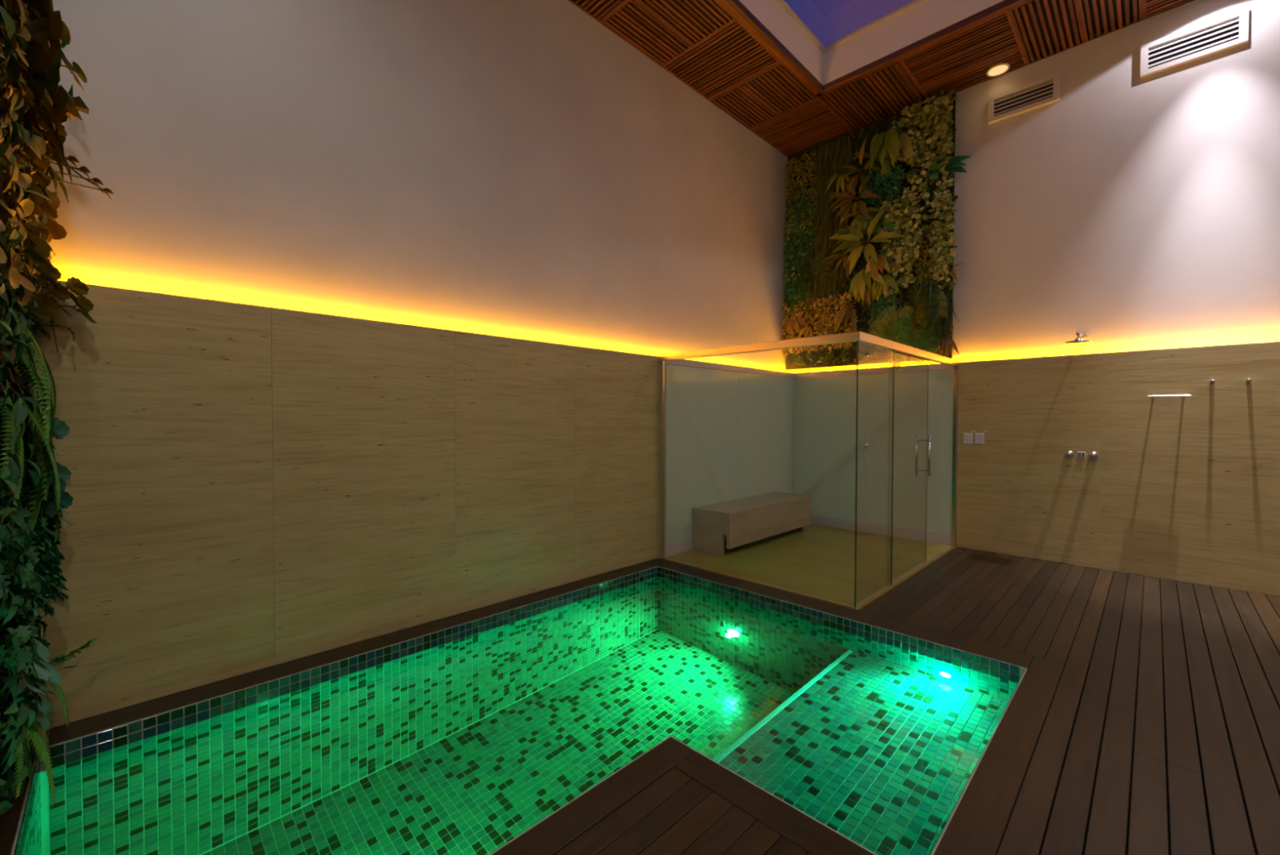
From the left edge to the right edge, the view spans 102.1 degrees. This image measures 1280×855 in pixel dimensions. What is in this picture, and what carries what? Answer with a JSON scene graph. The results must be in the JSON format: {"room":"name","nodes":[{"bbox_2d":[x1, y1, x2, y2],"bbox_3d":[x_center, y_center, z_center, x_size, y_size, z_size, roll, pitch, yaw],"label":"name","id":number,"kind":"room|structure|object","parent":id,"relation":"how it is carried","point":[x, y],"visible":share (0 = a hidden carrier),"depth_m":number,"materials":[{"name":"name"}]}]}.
{"room":"spa","nodes":[
{"label":"spa","id":0,"kind":"room"},
{"bbox_2d":[0,0,793,742],"bbox_3d":[-0.436,-1.605,4.655,0.410,6.000,7.420,1,1,45],"label":"wall","id":1,"kind":"structure","parent":0,"point":[386,296],"depth_m":3.31,"materials":[{"name":"white paint"}]},
{"bbox_2d":[30,208,57,222],"bbox_3d":[-2.659,-0.907,2.189,0.113,0.142,0.278,1,1,45],"label":"leafy plant","id":2,"kind":"object","parent":1,"relation":"on","point":[40,218],"depth_m":2.23,"materials":[{"name":"green plant"}]},
{"bbox_2d":[46,236,55,261],"bbox_3d":[-2.646,-0.810,2.171,0.102,0.176,0.262,1,1,45],"label":"leafy plant","id":3,"kind":"object","parent":1,"relation":"on","point":[49,239],"depth_m":2.24,"materials":[{"name":"green plant"}]},
{"bbox_2d":[43,125,68,203],"bbox_3d":[-2.622,-1.194,2.165,0.236,0.374,0.304,1,1,45],"label":"leafy plant","id":4,"kind":"object","parent":1,"relation":"on","point":[60,182],"depth_m":2.23,"materials":[{"name":"green plant"}]},
{"bbox_2d":[666,534,726,556],"bbox_3d":[1.131,1.208,6.058,0.060,0.130,2.566,1,1,45],"label":"baseboard","id":5,"kind":"structure","parent":1,"relation":"attached to","point":[686,544],"depth_m":5.28,"materials":[{"name":"grey wood"}]},
{"bbox_2d":[666,359,794,377],"bbox_3d":[1.134,-0.677,6.025,0.058,0.070,2.566,1,1,45],"label":"trim","id":6,"kind":"structure","parent":1,"relation":"attached to","point":[687,362],"depth_m":5.85,"materials":[{"name":"grey metal"}]},
{"bbox_2d":[0,524,1279,854],"bbox_3d":[1.607,1.385,2.578,5.600,0.104,6.882,1,1,45],"label":"floor","id":7,"kind":"structure","parent":0,"point":[1143,717],"depth_m":2.41,"materials":[{"name":"brown"}]},
{"bbox_2d":[0,0,114,814],"bbox_3d":[-1.916,-0.808,1.539,2.398,4.487,0.492,1,1,45],"label":"garden","id":8,"kind":"structure","parent":7,"relation":"on","point":[31,53],"depth_m":1.91,"materials":[{"name":"green plant"}]},
{"bbox_2d":[4,182,44,222],"bbox_3d":[-2.343,-0.847,1.865,0.129,0.158,0.267,1,1,45],"label":"leafy plant","id":9,"kind":"object","parent":8,"relation":"on","point":[37,199],"depth_m":1.92,"materials":[{"name":"green plant"}]},
{"bbox_2d":[17,608,37,639],"bbox_3d":[-2.296,0.705,1.817,0.199,0.176,0.239,1,1,45],"label":"plant","id":10,"kind":"object","parent":8,"relation":"on","point":[33,611],"depth_m":1.89,"materials":[{"name":"green plant"}]},
{"bbox_2d":[0,672,54,715],"bbox_3d":[-2.326,1.002,1.885,0.185,0.192,0.266,1,1,45],"label":"plant","id":11,"kind":"object","parent":8,"relation":"on","point":[42,705],"depth_m":1.93,"materials":[{"name":"green plant"}]},
{"bbox_2d":[13,184,42,236],"bbox_3d":[-2.330,-0.816,1.850,0.106,0.203,0.253,1,1,45],"label":"leafy plant","id":12,"kind":"object","parent":8,"relation":"on","point":[36,225],"depth_m":1.91,"materials":[{"name":"green plant"}]},
{"bbox_2d":[5,670,50,712],"bbox_3d":[-2.287,0.963,1.833,0.219,0.206,0.255,1,1,45],"label":"plant","id":13,"kind":"object","parent":8,"relation":"on","point":[34,683],"depth_m":1.90,"materials":[{"name":"green plant"}]},
{"bbox_2d":[6,700,50,729],"bbox_3d":[-2.353,1.087,1.901,0.220,0.175,0.256,1,1,45],"label":"plant","id":14,"kind":"object","parent":8,"relation":"on","point":[40,708],"depth_m":1.95,"materials":[{"name":"green plant"}]},
{"bbox_2d":[21,256,35,289],"bbox_3d":[-2.532,-0.653,2.019,0.102,0.185,0.221,1,1,45],"label":"leafy plant","id":15,"kind":"object","parent":8,"relation":"on","point":[33,281],"depth_m":2.09,"materials":[{"name":"green plant"}]},
{"bbox_2d":[8,618,50,661],"bbox_3d":[-2.295,0.770,1.839,0.199,0.206,0.258,1,1,45],"label":"plant","id":16,"kind":"object","parent":8,"relation":"on","point":[43,653],"depth_m":1.91,"materials":[{"name":"green plant"}]},
{"bbox_2d":[5,138,56,189],"bbox_3d":[-2.509,-1.073,2.040,0.155,0.185,0.279,1,1,45],"label":"leafy plant","id":17,"kind":"object","parent":8,"relation":"on","point":[46,181],"depth_m":2.11,"materials":[{"name":"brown plant"}]},
{"bbox_2d":[0,0,62,93],"bbox_3d":[-2.431,-1.523,1.977,0.265,0.396,0.312,1,1,45],"label":"leafy plant","id":18,"kind":"object","parent":8,"relation":"on","point":[55,23],"depth_m":2.03,"materials":[{"name":"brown plant"}]},
{"bbox_2d":[10,644,53,680],"bbox_3d":[-2.244,0.827,1.795,0.220,0.198,0.268,1,1,45],"label":"plant","id":19,"kind":"object","parent":8,"relation":"on","point":[42,671],"depth_m":1.89,"materials":[{"name":"green plant"}]},
{"bbox_2d":[16,133,48,178],"bbox_3d":[-2.338,-1.018,1.868,0.112,0.142,0.275,1,1,45],"label":"leafy plant","id":20,"kind":"object","parent":8,"relation":"on","point":[33,159],"depth_m":1.93,"materials":[{"name":"green plant"}]},
{"bbox_2d":[14,0,51,95],"bbox_3d":[-2.274,-1.396,1.809,0.235,0.364,0.295,1,1,45],"label":"leafy plant","id":21,"kind":"object","parent":8,"relation":"on","point":[37,33],"depth_m":1.86,"materials":[{"name":"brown plant"}]},
{"bbox_2d":[6,644,62,683],"bbox_3d":[-2.322,0.887,1.887,0.199,0.196,0.281,1,1,45],"label":"plant","id":22,"kind":"object","parent":8,"relation":"on","point":[42,665],"depth_m":1.93,"materials":[{"name":"green plant"}]},
{"bbox_2d":[17,235,51,279],"bbox_3d":[-2.342,-0.639,1.879,0.119,0.145,0.278,1,1,45],"label":"leafy plant","id":23,"kind":"object","parent":8,"relation":"on","point":[36,249],"depth_m":1.93,"materials":[{"name":"green plant"}]},
{"bbox_2d":[26,80,44,142],"bbox_3d":[-2.467,-1.266,1.976,0.229,0.329,0.266,1,1,45],"label":"leafy plant","id":24,"kind":"object","parent":8,"relation":"on","point":[34,118],"depth_m":2.04,"materials":[{"name":"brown plant"}]},
{"bbox_2d":[16,30,57,131],"bbox_3d":[-2.270,-1.303,1.808,0.283,0.346,0.298,1,1,45],"label":"leafy plant","id":25,"kind":"object","parent":8,"relation":"on","point":[44,77],"depth_m":1.87,"materials":[{"name":"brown plant"}]},
{"bbox_2d":[4,417,70,453],"bbox_3d":[-2.564,0.035,2.132,0.109,0.165,0.299,1,1,45],"label":"plant","id":26,"kind":"object","parent":8,"relation":"on","point":[60,429],"depth_m":2.18,"materials":[{"name":"green plant"}]},
{"bbox_2d":[21,467,53,501],"bbox_3d":[-2.583,0.242,2.116,0.102,0.166,0.260,1,1,45],"label":"plant","id":27,"kind":"object","parent":8,"relation":"on","point":[25,488],"depth_m":2.17,"materials":[{"name":"green plant"}]},
{"bbox_2d":[22,0,53,59],"bbox_3d":[-2.264,-1.529,1.805,0.218,0.321,0.300,1,1,45],"label":"leafy plant","id":28,"kind":"object","parent":8,"relation":"on","point":[37,33],"depth_m":1.86,"materials":[{"name":"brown plant"}]},
{"bbox_2d":[22,256,53,285],"bbox_3d":[-2.668,-0.680,2.186,0.108,0.147,0.259,1,1,45],"label":"leafy plant","id":29,"kind":"object","parent":8,"relation":"on","point":[45,283],"depth_m":2.24,"materials":[{"name":"green plant"}]},
{"bbox_2d":[26,225,49,260],"bbox_3d":[-2.525,-0.761,2.043,0.112,0.142,0.260,1,1,45],"label":"leafy plant","id":30,"kind":"object","parent":8,"relation":"on","point":[44,236],"depth_m":2.10,"materials":[{"name":"green plant"}]},
{"bbox_2d":[7,462,71,496],"bbox_3d":[-2.560,0.224,2.134,0.102,0.164,0.299,1,1,45],"label":"plant","id":31,"kind":"object","parent":8,"relation":"on","point":[64,473],"depth_m":2.19,"materials":[{"name":"green plant"}]},
{"bbox_2d":[15,45,65,163],"bbox_3d":[-2.272,-1.214,1.828,0.259,0.369,0.314,1,1,45],"label":"leafy plant","id":32,"kind":"object","parent":8,"relation":"on","point":[45,77],"depth_m":1.89,"materials":[{"name":"green plant"}]},
{"bbox_2d":[19,39,62,75],"bbox_3d":[-2.433,-1.410,1.977,0.271,0.325,0.310,1,1,45],"label":"leafy plant","id":33,"kind":"object","parent":8,"relation":"on","point":[55,44],"depth_m":2.02,"materials":[{"name":"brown plant"}]},
{"bbox_2d":[15,221,66,239],"bbox_3d":[-2.571,-0.835,2.124,0.056,0.065,0.298,1,1,45],"label":"leafy plant","id":34,"kind":"object","parent":8,"relation":"on","point":[56,231],"depth_m":2.20,"materials":[{"name":"green plant"}]},
{"bbox_2d":[13,477,71,515],"bbox_3d":[-2.562,0.291,2.133,0.116,0.180,0.298,1,1,45],"label":"plant","id":35,"kind":"object","parent":8,"relation":"on","point":[48,508],"depth_m":2.19,"materials":[{"name":"green plant"}]},
{"bbox_2d":[20,84,67,182],"bbox_3d":[-2.433,-1.197,1.992,0.287,0.334,0.319,1,1,45],"label":"leafy plant","id":36,"kind":"object","parent":8,"relation":"on","point":[59,103],"depth_m":2.05,"materials":[{"name":"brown plant"}]},
{"bbox_2d":[40,167,50,201],"bbox_3d":[-2.508,-0.979,2.032,0.102,0.184,0.263,1,1,45],"label":"leafy plant","id":37,"kind":"object","parent":8,"relation":"on","point":[46,181],"depth_m":2.11,"materials":[{"name":"green plant"}]},
{"bbox_2d":[38,497,57,534],"bbox_3d":[-2.581,0.380,2.126,0.092,0.165,0.267,1,1,45],"label":"plant","id":38,"kind":"object","parent":8,"relation":"on","point":[50,509],"depth_m":2.19,"materials":[{"name":"green plant"}]},
{"bbox_2d":[39,189,60,223],"bbox_3d":[-2.505,-0.915,2.047,0.114,0.131,0.287,1,1,45],"label":"leafy plant","id":39,"kind":"object","parent":8,"relation":"on","point":[47,207],"depth_m":2.12,"materials":[{"name":"green plant"}]},
{"bbox_2d":[41,84,73,182],"bbox_3d":[-2.606,-1.294,2.165,0.283,0.384,0.323,1,1,45],"label":"leafy plant","id":40,"kind":"object","parent":8,"relation":"on","point":[68,96],"depth_m":2.22,"materials":[{"name":"green plant"}]},
{"bbox_2d":[51,488,73,525],"bbox_3d":[-2.559,0.342,2.139,0.104,0.172,0.301,1,1,45],"label":"plant","id":41,"kind":"object","parent":8,"relation":"on","point":[66,500],"depth_m":2.21,"materials":[{"name":"green plant"}]},
{"bbox_2d":[46,84,88,120],"bbox_3d":[-2.526,-1.370,2.120,0.142,0.123,0.375,1,1,45],"label":"leafy plant","id":42,"kind":"object","parent":8,"relation":"on","point":[74,104],"depth_m":2.19,"materials":[{"name":"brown plant"}]},
{"bbox_2d":[10,565,1027,854],"bbox_3d":[-0.180,2.058,2.522,3.024,1.444,4.018,1,1,45],"label":"swimming pool","id":43,"kind":"object","parent":7,"relation":"in","point":[92,744],"visible":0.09,"depth_m":2.98,"materials":[{"name":"green tile"}]},
{"bbox_2d":[22,576,1017,854],"bbox_3d":[-0.180,2.066,2.522,2.786,1.268,3.780,1,1,45],"label":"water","id":44,"kind":"object","parent":43,"relation":"in","point":[462,746],"visible":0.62,"depth_m":2.37,"materials":[{"name":"green liquid"}]},
{"bbox_2d":[693,491,811,555],"bbox_3d":[1.323,1.053,5.876,0.460,0.440,1.710,1,1,45],"label":"bench","id":45,"kind":"object","parent":7,"relation":"on","point":[745,520],"visible":1,"depth_m":5.43,"materials":[{"name":"stone"}]},
{"bbox_2d":[657,331,959,608],"bbox_3d":[1.807,0.285,5.321,1.988,1.999,2.638,1,1,45],"label":"shower enclosure","id":46,"kind":"object","parent":7,"relation":"on","point":[859,336],"visible":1,"depth_m":4.42,"materials":[{"name":"clear glass"}]},
{"bbox_2d":[568,0,1195,156],"bbox_3d":[1.609,-3.812,2.588,5.758,0.444,7.018,1,1,45],"label":"ceiling","id":47,"kind":"structure","parent":0,"point":[751,60],"depth_m":5.08,"materials":[{"name":"brown wood"}]},
{"bbox_2d":[776,0,924,52],"bbox_3d":[1.585,-4.011,2.441,3.890,0.060,5.060,1,1,45],"label":"window","id":48,"kind":"structure","parent":47,"relation":"attached to","point":[783,3],"depth_m":5.21,"materials":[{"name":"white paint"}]},
{"bbox_2d":[986,62,1009,76],"bbox_3d":[3.671,-3.663,5.308,0.200,0.018,0.200,1,1,45],"label":"recessed light","id":49,"kind":"object","parent":47,"relation":"in","point":[1000,68],"visible":1,"depth_m":5.29,"materials":[{"name":"white plastic"}]},
{"bbox_2d":[786,0,1279,596],"bbox_3d":[4.163,-1.603,5.064,5.958,6.000,0.360,1,1,45],"label":"wall","id":50,"kind":"structure","parent":0,"point":[1138,216],"depth_m":4.78,"materials":[{"name":"white paint"}]},
{"bbox_2d":[794,363,953,377],"bbox_3d":[2.732,-0.678,6.257,1.884,0.070,0.028,1,1,45],"label":"trim","id":51,"kind":"structure","parent":50,"relation":"attached to","point":[938,366],"depth_m":6.18,"materials":[{"name":"grey"}]},
{"bbox_2d":[781,88,970,370],"bbox_3d":[2.674,-2.165,6.253,2.258,3.042,0.355,1,1,45],"label":"garden","id":52,"kind":"object","parent":50,"relation":"attached to","point":[870,237],"visible":0.98,"depth_m":6.13,"materials":[{"name":"green plant"}]},
{"bbox_2d":[782,315,806,333],"bbox_3d":[2.098,-1.376,6.925,0.358,0.237,0.182,1,1,45],"label":"leafy plant","id":53,"kind":"object","parent":52,"relation":"on","point":[794,324],"depth_m":6.90,"materials":[{"name":"brown plant"}]},
{"bbox_2d":[787,333,804,352],"bbox_3d":[2.100,-1.120,6.928,0.302,0.250,0.178,1,1,45],"label":"leafy plant","id":54,"kind":"object","parent":52,"relation":"on","point":[799,349],"depth_m":6.92,"materials":[{"name":"green plant"}]},
{"bbox_2d":[797,323,825,346],"bbox_3d":[2.254,-1.205,6.755,0.358,0.312,0.204,1,1,45],"label":"leafy plant","id":55,"kind":"object","parent":52,"relation":"on","point":[804,330],"depth_m":6.76,"materials":[{"name":"green plant"}]},
{"bbox_2d":[826,191,844,208],"bbox_3d":[2.495,-2.783,6.490,0.324,0.298,0.199,1,1,45],"label":"leafy plant","id":56,"kind":"object","parent":52,"relation":"on","point":[833,202],"depth_m":6.46,"materials":[{"name":"green plant"}]},
{"bbox_2d":[824,171,849,194],"bbox_3d":[2.506,-3.023,6.484,0.355,0.326,0.187,1,1,45],"label":"leafy plant","id":57,"kind":"object","parent":52,"relation":"on","point":[838,182],"depth_m":6.46,"materials":[{"name":"green plant"}]},
{"bbox_2d":[819,242,862,279],"bbox_3d":[2.536,-2.019,6.444,0.531,0.404,0.221,1,1,45],"label":"leafy plant","id":58,"kind":"object","parent":52,"relation":"on","point":[834,264],"depth_m":6.45,"materials":[{"name":"green plant"}]},
{"bbox_2d":[830,303,857,333],"bbox_3d":[2.558,-1.341,6.440,0.333,0.389,0.216,1,1,45],"label":"leafy plant","id":59,"kind":"object","parent":52,"relation":"on","point":[844,320],"depth_m":6.43,"materials":[{"name":"brown plant"}]},
{"bbox_2d":[828,220,871,253],"bbox_3d":[2.631,-2.258,6.340,0.601,0.442,0.226,1,1,45],"label":"leafy plant","id":60,"kind":"object","parent":52,"relation":"on","point":[860,232],"depth_m":6.28,"materials":[{"name":"green plant"}]},
{"bbox_2d":[827,172,880,227],"bbox_3d":[2.632,-2.747,6.291,0.671,0.574,0.278,1,1,45],"label":"leafy plant","id":61,"kind":"object","parent":52,"relation":"on","point":[855,202],"depth_m":6.29,"materials":[{"name":"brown plant"}]},
{"bbox_2d":[840,207,881,234],"bbox_3d":[2.702,-2.463,6.279,0.479,0.319,0.211,1,1,45],"label":"leafy plant","id":62,"kind":"object","parent":52,"relation":"on","point":[869,222],"depth_m":6.23,"materials":[{"name":"green plant"}]},
{"bbox_2d":[839,136,884,199],"bbox_3d":[2.690,-3.102,6.255,0.544,0.657,0.244,1,1,45],"label":"leafy plant","id":63,"kind":"object","parent":52,"relation":"on","point":[861,174],"depth_m":6.26,"materials":[{"name":"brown plant"}]},
{"bbox_2d":[848,266,885,302],"bbox_3d":[2.744,-1.734,6.222,0.462,0.435,0.245,1,1,45],"label":"leafy plant","id":64,"kind":"object","parent":52,"relation":"on","point":[868,283],"depth_m":6.17,"materials":[{"name":"green plant"}]},
{"bbox_2d":[855,281,880,305],"bbox_3d":[2.768,-1.597,6.237,0.276,0.308,0.201,1,1,45],"label":"leafy plant","id":65,"kind":"object","parent":52,"relation":"on","point":[864,295],"depth_m":6.18,"materials":[{"name":"green plant"}]},
{"bbox_2d":[831,207,904,275],"bbox_3d":[2.718,-2.199,6.205,0.854,0.719,0.288,1,1,45],"label":"leafy plant","id":66,"kind":"object","parent":52,"relation":"on","point":[873,242],"depth_m":6.17,"materials":[{"name":"green plant"}]},
{"bbox_2d":[852,151,885,173],"bbox_3d":[2.775,-3.177,6.210,0.447,0.322,0.193,1,1,45],"label":"leafy plant","id":67,"kind":"object","parent":52,"relation":"on","point":[861,163],"depth_m":6.20,"materials":[{"name":"green plant"}]},
{"bbox_2d":[870,131,878,152],"bbox_3d":[2.837,-3.389,6.178,0.149,0.282,0.156,1,1,45],"label":"leafy plant","id":68,"kind":"object","parent":52,"relation":"on","point":[873,135],"depth_m":6.19,"materials":[{"name":"green plant"}]},
{"bbox_2d":[853,207,900,243],"bbox_3d":[2.834,-2.355,6.143,0.508,0.376,0.220,1,1,45],"label":"leafy plant","id":69,"kind":"object","parent":52,"relation":"on","point":[883,226],"depth_m":6.09,"materials":[{"name":"green plant"}]},
{"bbox_2d":[865,252,889,282],"bbox_3d":[2.844,-1.893,6.126,0.281,0.371,0.233,1,1,45],"label":"leafy plant","id":70,"kind":"object","parent":52,"relation":"on","point":[877,266],"depth_m":6.06,"materials":[{"name":"green plant"}]},
{"bbox_2d":[870,125,899,167],"bbox_3d":[2.891,-3.280,6.018,0.330,0.493,0.296,1,1,45],"label":"leafy plant","id":71,"kind":"object","parent":52,"relation":"on","point":[885,150],"depth_m":6.00,"materials":[{"name":"green plant"}]},
{"bbox_2d":[871,272,899,301],"bbox_3d":[2.910,-1.663,6.082,0.326,0.331,0.216,1,1,45],"label":"leafy plant","id":72,"kind":"object","parent":52,"relation":"on","point":[886,286],"depth_m":6.06,"materials":[{"name":"green plant"}]},
{"bbox_2d":[880,153,905,177],"bbox_3d":[2.965,-3.045,6.013,0.278,0.265,0.204,1,1,45],"label":"leafy plant","id":73,"kind":"object","parent":52,"relation":"on","point":[898,170],"depth_m":6.00,"materials":[{"name":"green plant"}]},
{"bbox_2d":[884,127,913,166],"bbox_3d":[2.981,-3.202,5.938,0.300,0.486,0.277,1,1,45],"label":"leafy plant","id":74,"kind":"object","parent":52,"relation":"on","point":[899,142],"depth_m":5.88,"materials":[{"name":"green plant"}]},
{"bbox_2d":[915,281,923,311],"bbox_3d":[3.180,-1.401,5.830,0.120,0.484,0.202,1,1,45],"label":"leafy plant","id":75,"kind":"object","parent":52,"relation":"on","point":[918,285],"depth_m":5.78,"materials":[{"name":"green plant"}]},
{"bbox_2d":[906,159,944,178],"bbox_3d":[3.199,-2.818,5.786,0.405,0.226,0.202,1,1,45],"label":"leafy plant","id":76,"kind":"object","parent":52,"relation":"on","point":[934,169],"depth_m":5.73,"materials":[{"name":"green plant"}]},
{"bbox_2d":[943,336,959,356],"bbox_3d":[3.414,-0.895,5.652,0.156,0.248,0.145,1,1,45],"label":"leafy plant","id":77,"kind":"object","parent":52,"relation":"on","point":[948,344],"depth_m":5.64,"materials":[{"name":"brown plant"}]},
{"bbox_2d":[951,195,958,201],"bbox_3d":[3.416,-2.457,5.599,0.090,0.078,0.174,1,1,45],"label":"leafy plant","id":78,"kind":"object","parent":52,"relation":"on","point":[953,198],"depth_m":5.57,"materials":[{"name":"green plant"}]},
{"bbox_2d":[949,262,964,280],"bbox_3d":[3.449,-1.666,5.615,0.158,0.184,0.131,1,1,45],"label":"leafy plant","id":79,"kind":"object","parent":52,"relation":"on","point":[952,274],"depth_m":5.62,"materials":[{"name":"green plant"}]},
{"bbox_2d":[943,155,970,172],"bbox_3d":[3.415,-2.808,5.576,0.271,0.197,0.196,1,1,45],"label":"leafy plant","id":80,"kind":"object","parent":52,"relation":"on","point":[951,164],"depth_m":5.54,"materials":[{"name":"green plant"}]},
{"bbox_2d":[810,514,951,545],"bbox_3d":[2.729,1.207,6.289,1.882,0.130,0.030,1,1,45],"label":"baseboard","id":81,"kind":"structure","parent":50,"relation":"attached to","point":[932,536],"depth_m":6.12,"materials":[{"name":"grey"}]},
{"bbox_2d":[963,430,974,444],"bbox_3d":[3.493,0.105,5.495,0.102,0.142,0.012,1,1,45],"label":"switch plate","id":82,"kind":"object","parent":50,"relation":"attached to","point":[967,437],"visible":1,"depth_m":5.50,"materials":[{"name":"white plastic"}]},
{"bbox_2d":[974,430,986,444],"bbox_3d":[3.566,0.103,5.422,0.102,0.142,0.012,1,1,45],"label":"switch plate","id":83,"kind":"object","parent":50,"relation":"attached to","point":[979,437],"visible":1,"depth_m":5.42,"materials":[{"name":"white plastic"}]},
{"bbox_2d":[987,71,1060,124],"bbox_3d":[3.885,-3.332,5.254,0.590,0.260,0.038,1,1,45],"label":"air vent","id":84,"kind":"object","parent":50,"relation":"in","point":[1048,93],"visible":1,"depth_m":5.24,"materials":[{"name":"white metal"}]},
{"bbox_2d":[1065,450,1074,457],"bbox_3d":[4.062,0.255,4.897,0.066,0.066,0.061,1,1,45],"label":"shower valve","id":85,"kind":"object","parent":50,"relation":"attached to","point":[1069,454],"visible":1,"depth_m":4.89,"materials":[{"name":"silver metal"}]},
{"bbox_2d":[1063,330,1092,344],"bbox_3d":[4.059,-0.828,4.777,0.200,0.134,0.528,1,1,45],"label":"shower","id":86,"kind":"object","parent":50,"relation":"attached to","point":[1082,337],"visible":1,"depth_m":4.66,"materials":[{"name":"silver metal"}]},
{"bbox_2d":[1077,451,1085,457],"bbox_3d":[4.142,0.253,4.856,0.060,0.048,0.008,1,1,45],"label":"shower valve","id":87,"kind":"object","parent":50,"relation":"attached to","point":[1080,454],"visible":1,"depth_m":4.86,"materials":[{"name":"white metal"}]},
{"bbox_2d":[1088,451,1097,458],"bbox_3d":[4.183,0.257,4.777,0.066,0.066,0.061,1,1,45],"label":"shower valve","id":88,"kind":"object","parent":50,"relation":"attached to","point":[1093,455],"visible":1,"depth_m":4.77,"materials":[{"name":"silver metal"}]},
{"bbox_2d":[1148,394,1190,397],"bbox_3d":[4.526,-0.269,4.428,0.250,0.016,0.062,1,1,45],"label":"towel bar","id":89,"kind":"object","parent":50,"relation":"attached to","point":[1183,395],"visible":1,"depth_m":4.41,"materials":[{"name":"silver metal"}]},
{"bbox_2d":[1140,6,1248,78],"bbox_3d":[4.719,-3.276,4.427,0.630,0.270,0.038,1,1,45],"label":"air vent","id":90,"kind":"object","parent":50,"relation":"in","point":[1233,33],"visible":1,"depth_m":4.41,"materials":[{"name":"white metal"}]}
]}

